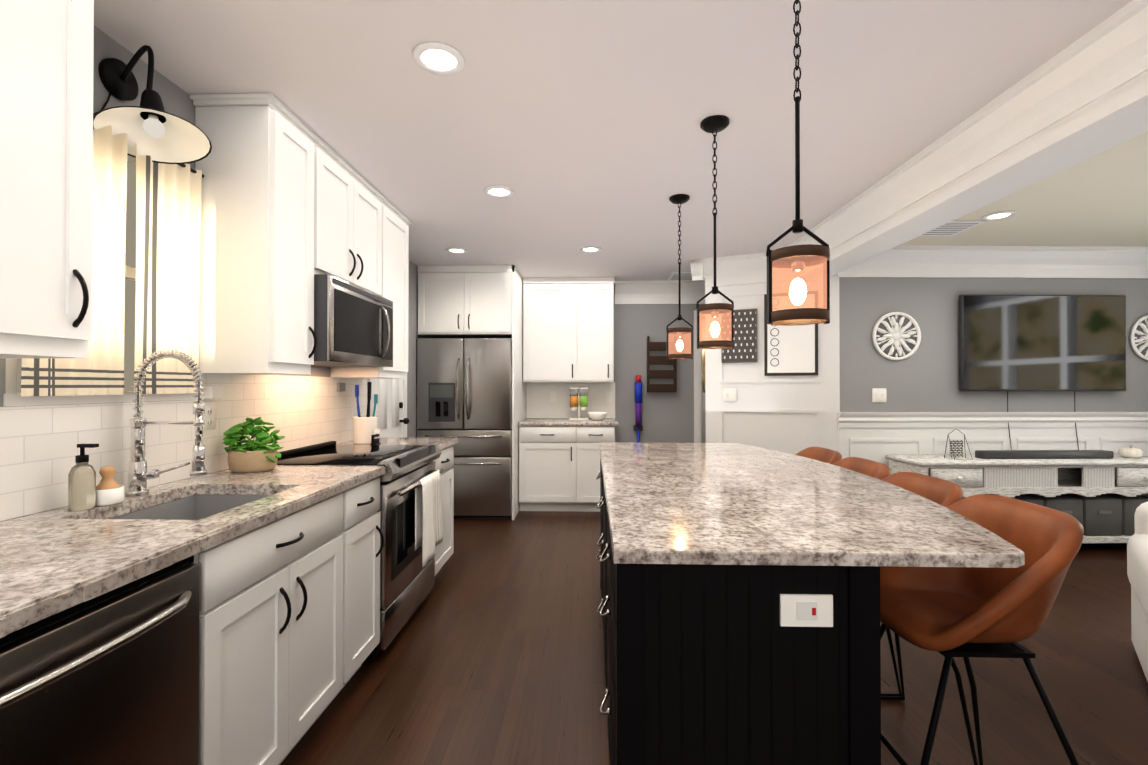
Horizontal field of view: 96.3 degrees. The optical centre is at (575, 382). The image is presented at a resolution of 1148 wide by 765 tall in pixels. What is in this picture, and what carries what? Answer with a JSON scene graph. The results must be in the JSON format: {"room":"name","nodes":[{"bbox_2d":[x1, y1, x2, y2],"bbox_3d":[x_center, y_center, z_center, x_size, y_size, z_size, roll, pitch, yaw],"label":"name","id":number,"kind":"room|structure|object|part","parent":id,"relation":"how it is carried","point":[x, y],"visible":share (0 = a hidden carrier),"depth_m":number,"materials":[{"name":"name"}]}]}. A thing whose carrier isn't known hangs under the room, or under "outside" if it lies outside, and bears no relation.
{"room":"kitchen","nodes":[
{"label":"kitchen","id":0,"kind":"room"},
{"bbox_2d":[0,26,427,521],"bbox_3d":[-1.660,0.072,1.726,0.234,2.440,8.640,0,0,2],"label":"wall","id":1,"kind":"structure","parent":0,"point":[41,437],"depth_m":1.88,"materials":[{"name":"grey"}]},
{"bbox_2d":[0,0,93,357],"bbox_3d":[-1.394,-0.592,0.817,0.353,1.053,1.027,0,0,2],"label":"upper cabinet","id":2,"kind":"object","parent":1,"relation":"attached to","point":[46,129],"visible":1,"depth_m":1.21,"materials":[{"name":"white wood"}]},
{"bbox_2d":[93,115,203,177],"bbox_3d":[-1.525,-0.833,1.743,0.042,0.014,0.790,0,0,2],"label":"curtain rod","id":3,"kind":"object","parent":1,"relation":"attached to","point":[191,169],"visible":0.09,"depth_m":2.00,"materials":[{"name":"black metal"}]},
{"bbox_2d":[21,125,127,396],"bbox_3d":[-1.516,-0.402,1.570,0.034,0.883,0.320,0,0,2],"label":"curtain","id":4,"kind":"object","parent":3,"relation":"hanging from","point":[99,370],"visible":0.27,"depth_m":1.64,"materials":[{"name":"white fabric"}]},
{"bbox_2d":[134,142,201,393],"bbox_3d":[-1.506,-0.400,1.909,0.035,0.883,0.320,0,0,2],"label":"curtain","id":5,"kind":"object","parent":3,"relation":"hanging from","point":[168,231],"visible":0.88,"depth_m":1.90,"materials":[{"name":"white fabric"}]},
{"bbox_2d":[93,45,211,163],"bbox_3d":[-1.398,-0.870,1.708,0.305,0.525,0.308,0,0,2],"label":"sconce","id":6,"kind":"object","parent":1,"relation":"attached to","point":[153,129],"visible":0.98,"depth_m":1.72,"materials":[{"name":"black metal"}]},
{"bbox_2d":[202,386,222,429],"bbox_3d":[-1.511,0.103,2.111,0.042,0.174,0.111,0,0,2],"label":"outlet plates","id":7,"kind":"object","parent":1,"relation":"attached to","point":[209,416],"depth_m":2.13,"materials":[{"name":"white plastic"}]},
{"bbox_2d":[195,106,316,374],"bbox_3d":[-1.351,-0.573,2.221,0.353,1.072,0.317,0,0,2],"label":"upper cabinet","id":8,"kind":"object","parent":1,"relation":"attached to","point":[255,166],"visible":0.94,"depth_m":2.07,"materials":[{"name":"white wood"}]},
{"bbox_2d":[190,93,411,224],"bbox_3d":[-1.370,-1.129,1.969,0.330,0.031,3.328,0,0,2],"label":"trim","id":9,"kind":"structure","parent":8,"relation":"attached to","point":[272,101],"depth_m":2.17,"materials":[{"name":"white wood"}]},
{"bbox_2d":[337,383,345,391],"bbox_3d":[-1.477,0.031,3.198,0.042,0.050,0.103,0,0,2],"label":"outlet plates","id":10,"kind":"object","parent":1,"relation":"attached to","point":[341,387],"depth_m":3.25,"materials":[{"name":"white plastic"}]},
{"bbox_2d":[314,146,381,295],"bbox_3d":[-1.335,-0.803,2.762,0.353,0.605,0.757,0,0,2],"label":"upper cabinet","id":11,"kind":"object","parent":1,"relation":"attached to","point":[347,227],"visible":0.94,"depth_m":2.69,"materials":[{"name":"white wood"}]},
{"bbox_2d":[311,274,392,366],"bbox_3d":[-1.288,-0.297,2.757,0.446,0.402,0.754,0,0,2],"label":"over-the-range microwave","id":12,"kind":"object","parent":11,"relation":"attached to","point":[353,325],"visible":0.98,"depth_m":2.58,"materials":[{"name":"grey metal"}]},
{"bbox_2d":[354,396,358,412],"bbox_3d":[-1.471,0.145,3.402,0.042,0.106,0.058,0,0,2],"label":"outlet plates","id":13,"kind":"object","parent":1,"relation":"attached to","point":[355,401],"depth_m":3.47,"materials":[{"name":"white plastic"}]},
{"bbox_2d":[331,204,408,377],"bbox_3d":[-1.316,-0.566,3.370,0.353,1.072,0.457,0,0,2],"label":"upper cabinet","id":14,"kind":"object","parent":1,"relation":"attached to","point":[395,259],"visible":0.31,"depth_m":3.37,"materials":[{"name":"white wood"}]},
{"bbox_2d":[367,372,408,436],"bbox_3d":[-1.431,0.257,4.031,0.091,2.100,0.735,0,0,2],"label":"door","id":15,"kind":"structure","parent":1,"relation":"attached to","point":[391,411],"depth_m":4.06,"materials":[{"name":"white wood"}]},
{"bbox_2d":[415,470,442,566],"bbox_3d":[-0.801,0.730,2.828,0.055,0.449,0.341,0,0,2],"label":"towel","id":16,"kind":"object","parent":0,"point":[428,509],"depth_m":2.76,"materials":[{"name":"white fabric"}]},
{"bbox_2d":[526,285,705,442],"bbox_3d":[1.904,0.099,5.789,6.950,2.440,0.140,0,0,2],"label":"wall","id":17,"kind":"structure","parent":0,"point":[679,416],"depth_m":5.74,"materials":[{"name":"grey paint"}]},
{"bbox_2d":[523,277,614,381],"bbox_3d":[-0.072,-0.561,5.620,0.985,1.118,0.359,0,0,2],"label":"upper cabinet","id":18,"kind":"object","parent":17,"relation":"attached to","point":[568,332],"depth_m":5.48,"materials":[{"name":"white wood"}]},
{"bbox_3d":[-0.071,-1.090,5.644,0.985,0.060,0.318,0,0,2],"label":"cabinet top trim","id":19,"kind":"part","parent":18,"relation":"part of","materials":[{"name":"white wood"}]},
{"bbox_2d":[633,375,642,442],"bbox_3d":[0.696,0.598,5.716,0.100,1.360,0.110,0,0,2],"label":"vacuum","id":20,"kind":"object","parent":17,"relation":"attached to","point":[638,426],"visible":0.79,"depth_m":5.68,"materials":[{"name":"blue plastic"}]},
{"bbox_2d":[615,280,704,303],"bbox_3d":[1.456,-1.002,5.700,2.040,0.240,0.120,0,0,2],"label":"crown molding","id":21,"kind":"structure","parent":17,"relation":"attached to","point":[651,292],"depth_m":5.74,"materials":[{"name":"white wood"}]},
{"bbox_2d":[647,336,676,391],"bbox_3d":[0.956,-0.202,5.723,0.320,0.620,0.090,0,0,2],"label":"shelf rack","id":22,"kind":"object","parent":17,"relation":"attached to","point":[657,360],"visible":0.85,"depth_m":5.68,"materials":[{"name":"brown wood"}]},
{"bbox_2d":[702,349,704,392],"bbox_3d":[1.607,-0.149,6.200,0.108,0.555,0.340,0,0,2],"label":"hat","id":23,"kind":"object","parent":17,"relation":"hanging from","point":[703,369],"visible":0.38,"depth_m":6.26,"materials":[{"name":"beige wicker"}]},
{"bbox_2d":[94,0,1147,280],"bbox_3d":[1.779,-1.192,2.530,7.000,0.100,10.840,0,0,2],"label":"ceiling","id":24,"kind":"structure","parent":0,"point":[574,124],"depth_m":2.13,"materials":[{"name":"white paint"}]},
{"bbox_2d":[413,42,464,74],"bbox_3d":[-0.483,-1.141,1.818,0.176,0.009,0.176,0,0,2],"label":"recessed light","id":25,"kind":"object","parent":24,"relation":"in","point":[438,58],"visible":1,"depth_m":1.81,"materials":[{"name":"white plastic"}]},
{"bbox_2d":[446,247,466,253],"bbox_3d":[-1.016,-1.125,4.385,0.176,0.009,0.176,0,0,2],"label":"recessed light","id":26,"kind":"object","parent":24,"relation":"in","point":[456,250],"visible":0.96,"depth_m":4.39,"materials":[{"name":"white"}]},
{"bbox_2d":[484,185,513,197],"bbox_3d":[-0.456,-1.133,3.058,0.176,0.009,0.176,0,0,2],"label":"recessed light","id":27,"kind":"object","parent":24,"relation":"in","point":[498,191],"visible":0.98,"depth_m":3.06,"materials":[{"name":"white plastic"}]},
{"bbox_2d":[580,246,600,252],"bbox_3d":[0.124,-1.125,4.351,0.176,0.009,0.176,0,0,2],"label":"recessed light","id":28,"kind":"object","parent":24,"relation":"in","point":[590,249],"visible":0.98,"depth_m":4.34,"materials":[{"name":"white"}]},
{"bbox_2d":[666,194,692,358],"bbox_3d":[0.638,-0.640,3.161,0.165,0.995,0.150,0,0,2],"label":"pendant light","id":29,"kind":"object","parent":24,"relation":"hanging from","point":[680,199],"visible":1,"depth_m":3.15,"materials":[{"name":"black metal"}]},
{"bbox_3d":[0.638,-0.238,3.159,0.138,0.176,0.138,0,0,2],"label":"shade glass","id":30,"kind":"part","parent":29,"relation":"part of","materials":[{"name":"orange glass"}]},
{"bbox_3d":[0.638,-0.226,3.159,0.042,0.071,0.042,0,0,2],"label":"bulb","id":31,"kind":"part","parent":29,"relation":"part of","materials":[{"name":"white glass"}]},
{"bbox_2d":[667,272,701,280],"bbox_3d":[1.177,-1.117,5.419,0.380,0.012,0.380,0,0,2],"label":"ceiling vent","id":32,"kind":"object","parent":24,"relation":"in","point":[685,276],"visible":0.54,"depth_m":5.41,"materials":[{"name":"white"}]},
{"bbox_2d":[696,115,733,348],"bbox_3d":[0.611,-0.646,2.257,0.165,0.995,0.150,0,0,2],"label":"pendant light","id":33,"kind":"object","parent":24,"relation":"hanging from","point":[716,124],"visible":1,"depth_m":2.25,"materials":[{"name":"black metal"}]},
{"bbox_3d":[0.611,-0.232,2.254,0.042,0.071,0.042,0,0,2],"label":"bulb","id":34,"kind":"part","parent":33,"relation":"part of","materials":[{"name":"white glass"}]},
{"bbox_3d":[0.611,-0.244,2.254,0.138,0.176,0.138,0,0,2],"label":"shade glass","id":35,"kind":"part","parent":33,"relation":"part of","materials":[{"name":"orange glass"}]},
{"bbox_2d":[766,0,829,325],"bbox_3d":[0.583,-0.651,1.352,0.165,0.995,0.150,0,0,2],"label":"pendant light","id":36,"kind":"object","parent":24,"relation":"hanging from","point":[796,259],"visible":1,"depth_m":1.35,"materials":[{"name":"black metal"}]},
{"bbox_3d":[0.583,-0.238,1.350,0.042,0.071,0.042,0,0,2],"label":"bulb","id":37,"kind":"part","parent":36,"relation":"part of","materials":[{"name":"white glass"}]},
{"bbox_3d":[0.583,-0.250,1.350,0.138,0.176,0.138,0,0,2],"label":"shade glass","id":38,"kind":"part","parent":36,"relation":"part of","materials":[{"name":"orange glass"}]},
{"bbox_2d":[920,220,985,235],"bbox_3d":[2.688,-1.128,3.772,0.380,0.012,0.340,0,0,2],"label":"ceiling vent","id":39,"kind":"object","parent":24,"relation":"in","point":[952,228],"visible":0.65,"depth_m":3.75,"materials":[{"name":"white metal"}]},
{"bbox_2d":[787,0,1147,280],"bbox_3d":[1.835,-1.028,0.906,0.360,0.250,7.200,0,0,2],"label":"beam","id":40,"kind":"structure","parent":24,"relation":"attached to","point":[1083,98],"depth_m":2.11,"materials":[{"name":"white"}]},
{"bbox_2d":[982,211,1015,219],"bbox_3d":[2.869,-1.131,3.487,0.176,0.009,0.176,0,0,2],"label":"recessed light","id":41,"kind":"object","parent":24,"relation":"in","point":[998,215],"visible":0.98,"depth_m":3.49,"materials":[{"name":"white"}]},
{"bbox_2d":[280,510,1147,764],"bbox_3d":[1.629,1.347,2.518,7.500,0.100,10.840,0,0,2],"label":"floor","id":42,"kind":"structure","parent":0,"point":[493,653],"depth_m":2.24,"materials":[{"name":"brown wood"}]},
{"bbox_2d":[0,555,199,764],"bbox_3d":[-1.221,0.852,0.972,0.689,0.872,0.602,0,0,2],"label":"dishwasher","id":43,"kind":"object","parent":42,"relation":"on","point":[110,677],"visible":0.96,"depth_m":1.03,"materials":[{"name":"grey metal"}]},
{"bbox_2d":[108,493,342,764],"bbox_3d":[-1.212,0.854,1.647,0.664,0.875,0.737,0,0,2],"label":"base cabinet","id":44,"kind":"object","parent":42,"relation":"on","point":[271,642],"visible":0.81,"depth_m":1.57,"materials":[{"name":"white wood"}]},
{"bbox_2d":[0,437,457,637],"bbox_3d":[-1.212,0.397,1.843,0.654,0.038,3.605,0,0,2],"label":"countertop","id":45,"kind":"structure","parent":44,"relation":"on","point":[55,561],"depth_m":1.28,"materials":[{"name":"stone"}]},
{"bbox_2d":[68,444,98,510],"bbox_3d":[-1.461,0.279,1.528,0.072,0.192,0.060,0,0,2],"label":"soap dispenser","id":46,"kind":"object","parent":45,"relation":"on","point":[82,484],"visible":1,"depth_m":1.51,"materials":[{"name":"clear glass"}]},
{"bbox_2d":[96,466,124,505],"bbox_3d":[-1.455,0.317,1.598,0.080,0.116,0.079,0,0,2],"label":"dish brush","id":47,"kind":"object","parent":45,"relation":"on","point":[110,490],"visible":0.94,"depth_m":1.58,"materials":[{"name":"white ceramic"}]},
{"bbox_2d":[126,349,206,495],"bbox_3d":[-1.377,0.132,1.788,0.264,0.491,0.162,0,0,2],"label":"faucet","id":48,"kind":"object","parent":45,"relation":"on","point":[140,474],"visible":1,"depth_m":1.73,"materials":[{"name":"silver metal"}]},
{"bbox_2d":[108,494,269,519],"bbox_3d":[-1.223,0.519,1.660,0.424,0.204,0.524,0,0,2],"label":"sink basin","id":49,"kind":"object","parent":45,"relation":"in","point":[198,506],"depth_m":1.90,"materials":[{"name":"silver metal"}]},
{"bbox_2d":[222,417,284,472],"bbox_3d":[-1.399,0.264,2.227,0.229,0.230,0.214,0,0,2],"label":"potted plant","id":50,"kind":"object","parent":45,"relation":"on","point":[258,454],"visible":1,"depth_m":2.18,"materials":[{"name":"plant"}]},
{"bbox_2d":[353,382,379,443],"bbox_3d":[-1.349,0.191,3.299,0.154,0.390,0.183,0,0,2],"label":"utensil crock","id":51,"kind":"object","parent":45,"relation":"on","point":[365,428],"visible":0.94,"depth_m":3.24,"materials":[{"name":"white ceramic"}]},
{"bbox_2d":[370,434,380,444],"bbox_3d":[-1.253,0.355,3.217,0.025,0.060,0.100,0,0,2],"label":"block","id":52,"kind":"object","parent":45,"relation":"on","point":[375,439],"visible":1,"depth_m":3.20,"materials":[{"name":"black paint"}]},
{"bbox_2d":[321,477,383,713],"bbox_3d":[-1.196,0.858,2.192,0.664,0.875,0.347,0,0,2],"label":"base cabinet","id":53,"kind":"object","parent":42,"relation":"on","point":[362,534],"visible":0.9,"depth_m":2.16,"materials":[{"name":"white wood"}]},
{"bbox_2d":[277,441,442,662],"bbox_3d":[-1.140,0.827,2.746,0.729,0.945,0.756,0,0,2],"label":"range","id":54,"kind":"object","parent":42,"relation":"on","point":[410,511],"visible":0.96,"depth_m":2.63,"materials":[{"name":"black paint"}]},
{"bbox_2d":[433,445,453,574],"bbox_3d":[-1.160,0.866,3.371,0.664,0.875,0.487,0,0,2],"label":"base cabinet","id":55,"kind":"object","parent":42,"relation":"on","point":[444,548],"visible":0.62,"depth_m":3.44,"materials":[{"name":"white wood"}]},
{"bbox_2d":[417,338,511,518],"bbox_3d":[-1.056,0.448,5.302,0.902,1.735,0.942,0,0,2],"label":"refrigerator","id":56,"kind":"object","parent":42,"relation":"on","point":[464,391],"visible":0.79,"depth_m":4.89,"materials":[{"name":"grey metal"}]},
{"bbox_2d":[418,265,525,519],"bbox_3d":[-1.043,0.098,5.377,0.932,2.437,0.896,0,0,2],"label":"panel","id":57,"kind":"object","parent":42,"relation":"on","point":[518,399],"visible":0.82,"depth_m":5.01,"materials":[{"name":"white wood"}]},
{"bbox_2d":[418,272,511,338],"bbox_3d":[-1.059,-0.758,5.209,0.907,0.595,0.653,0,0,2],"label":"upper cabinet","id":58,"kind":"object","parent":57,"relation":"attached to","point":[463,305],"visible":0.98,"depth_m":4.92,"materials":[{"name":"white wood"}]},
{"bbox_2d":[519,426,614,511],"bbox_3d":[-0.083,0.879,5.458,0.970,0.875,0.664,0,0,2],"label":"base cabinet","id":59,"kind":"object","parent":42,"relation":"on","point":[559,468],"visible":0.96,"depth_m":5.17,"materials":[{"name":"white wood"}]},
{"bbox_2d":[518,418,617,425],"bbox_3d":[-0.067,0.421,5.473,1.003,0.038,0.641,0,0,2],"label":"countertop","id":60,"kind":"structure","parent":59,"relation":"on","point":[560,422],"depth_m":5.16,"materials":[{"name":"stone"}]},
{"bbox_2d":[569,388,587,419],"bbox_3d":[0.033,0.228,5.535,0.200,0.345,0.120,0,0,2],"label":"dispenser","id":61,"kind":"object","parent":60,"relation":"on","point":[579,399],"visible":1,"depth_m":5.50,"materials":[{"name":"white plastic"}]},
{"bbox_2d":[588,412,606,420],"bbox_3d":[0.231,0.357,5.448,0.210,0.085,0.210,0,0,2],"label":"bowl","id":62,"kind":"object","parent":60,"relation":"on","point":[597,416],"visible":0.98,"depth_m":5.38,"materials":[{"name":"white ceramic"}]},
{"bbox_2d":[596,442,1024,764],"bbox_3d":[0.646,0.838,2.215,1.107,0.916,2.182,0,0,2],"label":"kitchen island","id":63,"kind":"object","parent":42,"relation":"on","point":[739,612],"visible":1,"depth_m":1.16,"materials":[{"name":"black paint"}]},
{"bbox_2d":[795,447,841,463],"bbox_3d":[1.126,0.824,2.737,0.478,0.938,0.461,0,0,2],"label":"stool","id":64,"kind":"object","parent":42,"relation":"on","point":[826,455],"visible":0.02,"depth_m":2.76,"materials":[{"name":"leather"}]},
{"bbox_2d":[833,457,901,696],"bbox_3d":[1.113,0.822,2.317,0.478,0.938,0.461,0,0,2],"label":"stool","id":65,"kind":"object","parent":42,"relation":"on","point":[877,470],"visible":0.02,"depth_m":2.24,"materials":[{"name":"leather"}]},
{"bbox_3d":[1.132,0.527,2.318,0.462,0.372,0.477,0,0,2],"label":"seat","id":66,"kind":"part","parent":65,"relation":"part of","materials":[{"name":"leather"}]},
{"bbox_2d":[881,472,977,764],"bbox_3d":[1.100,0.819,1.897,0.478,0.938,0.461,0,0,2],"label":"stool","id":67,"kind":"object","parent":42,"relation":"on","point":[944,493],"visible":0.04,"depth_m":1.86,"materials":[{"name":"leather"}]},
{"bbox_3d":[1.119,0.524,1.899,0.462,0.372,0.477,0,0,2],"label":"seat","id":68,"kind":"part","parent":67,"relation":"part of","materials":[{"name":"leather"}]},
{"bbox_2d":[880,494,1083,764],"bbox_3d":[1.088,0.816,1.478,0.478,0.938,0.461,0,0,2],"label":"stool","id":69,"kind":"object","parent":42,"relation":"on","point":[950,613],"visible":0.92,"depth_m":1.38,"materials":[{"name":"leather"}]},
{"bbox_3d":[1.106,0.521,1.479,0.462,0.372,0.477,0,0,2],"label":"seat","id":70,"kind":"part","parent":69,"relation":"part of","materials":[{"name":"leather"}]},
{"bbox_2d":[886,454,1147,542],"bbox_3d":[3.630,0.955,4.119,2.079,0.705,0.539,0,0,2],"label":"console table","id":71,"kind":"object","parent":42,"relation":"on","point":[1100,500],"visible":0.52,"depth_m":3.95,"materials":[{"name":"white wood"}]},
{"bbox_2d":[944,429,972,459],"bbox_3d":[3.009,0.483,4.040,0.174,0.238,0.102,0,0,2],"label":"sign","id":72,"kind":"object","parent":71,"relation":"on","point":[956,448],"visible":1,"depth_m":4.06,"materials":[{"name":"black metal"}]},
{"bbox_2d":[975,450,1112,458],"bbox_3d":[3.721,0.572,4.090,1.043,0.058,0.154,0,0,2],"label":"soundbar","id":73,"kind":"object","parent":71,"relation":"on","point":[1043,454],"visible":1,"depth_m":4.04,"materials":[{"name":"grey plastic"}]},
{"bbox_2d":[1118,445,1143,457],"bbox_3d":[4.430,0.548,4.105,0.140,0.106,0.140,0,0,2],"label":"pumpkin","id":74,"kind":"object","parent":71,"relation":"on","point":[1129,452],"visible":1,"depth_m":4.07,"materials":[{"name":"beige"}]},
{"bbox_2d":[1127,502,1147,681],"bbox_3d":[2.758,0.876,1.949,0.860,0.805,0.860,0,0,42],"label":"armchair","id":75,"kind":"object","parent":42,"relation":"on","point":[1137,558],"visible":1,"depth_m":2.30,"materials":[{"name":"white fabric"}]},
{"bbox_2d":[690,252,839,454],"bbox_3d":[1.669,0.091,4.604,1.234,2.440,0.280,0,0,24],"label":"wall","id":76,"kind":"structure","parent":0,"point":[773,387],"depth_m":4.55,"materials":[{"name":"white paint"}]},
{"bbox_2d":[837,245,1147,466],"bbox_3d":[3.754,0.090,4.383,3.100,2.440,0.260,0,0,-1],"label":"wall","id":77,"kind":"structure","parent":0,"point":[1013,347],"depth_m":4.34,"materials":[{"name":"grey paint"}]},
{"bbox_2d":[872,388,886,402],"bbox_3d":[2.565,0.109,4.340,0.120,0.120,0.022,0,0,2],"label":"light switch","id":78,"kind":"object","parent":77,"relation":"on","point":[879,395],"depth_m":4.34,"materials":[{"name":"white plastic"}]},
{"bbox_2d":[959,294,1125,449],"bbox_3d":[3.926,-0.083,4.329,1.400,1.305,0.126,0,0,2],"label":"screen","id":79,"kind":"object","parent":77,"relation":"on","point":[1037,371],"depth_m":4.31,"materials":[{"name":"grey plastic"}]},
{"label":"outside","id":80,"kind":"structure","parent":0,"visible":0},
{"bbox_2d":[17,161,135,392],"bbox_3d":[-1.941,-0.352,1.752,0.010,1.610,1.470,0,0,2],"label":"window","id":81,"kind":"structure","parent":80,"point":[129,309],"depth_m":2.21,"materials":[{"name":"grey glass"}]}
]}

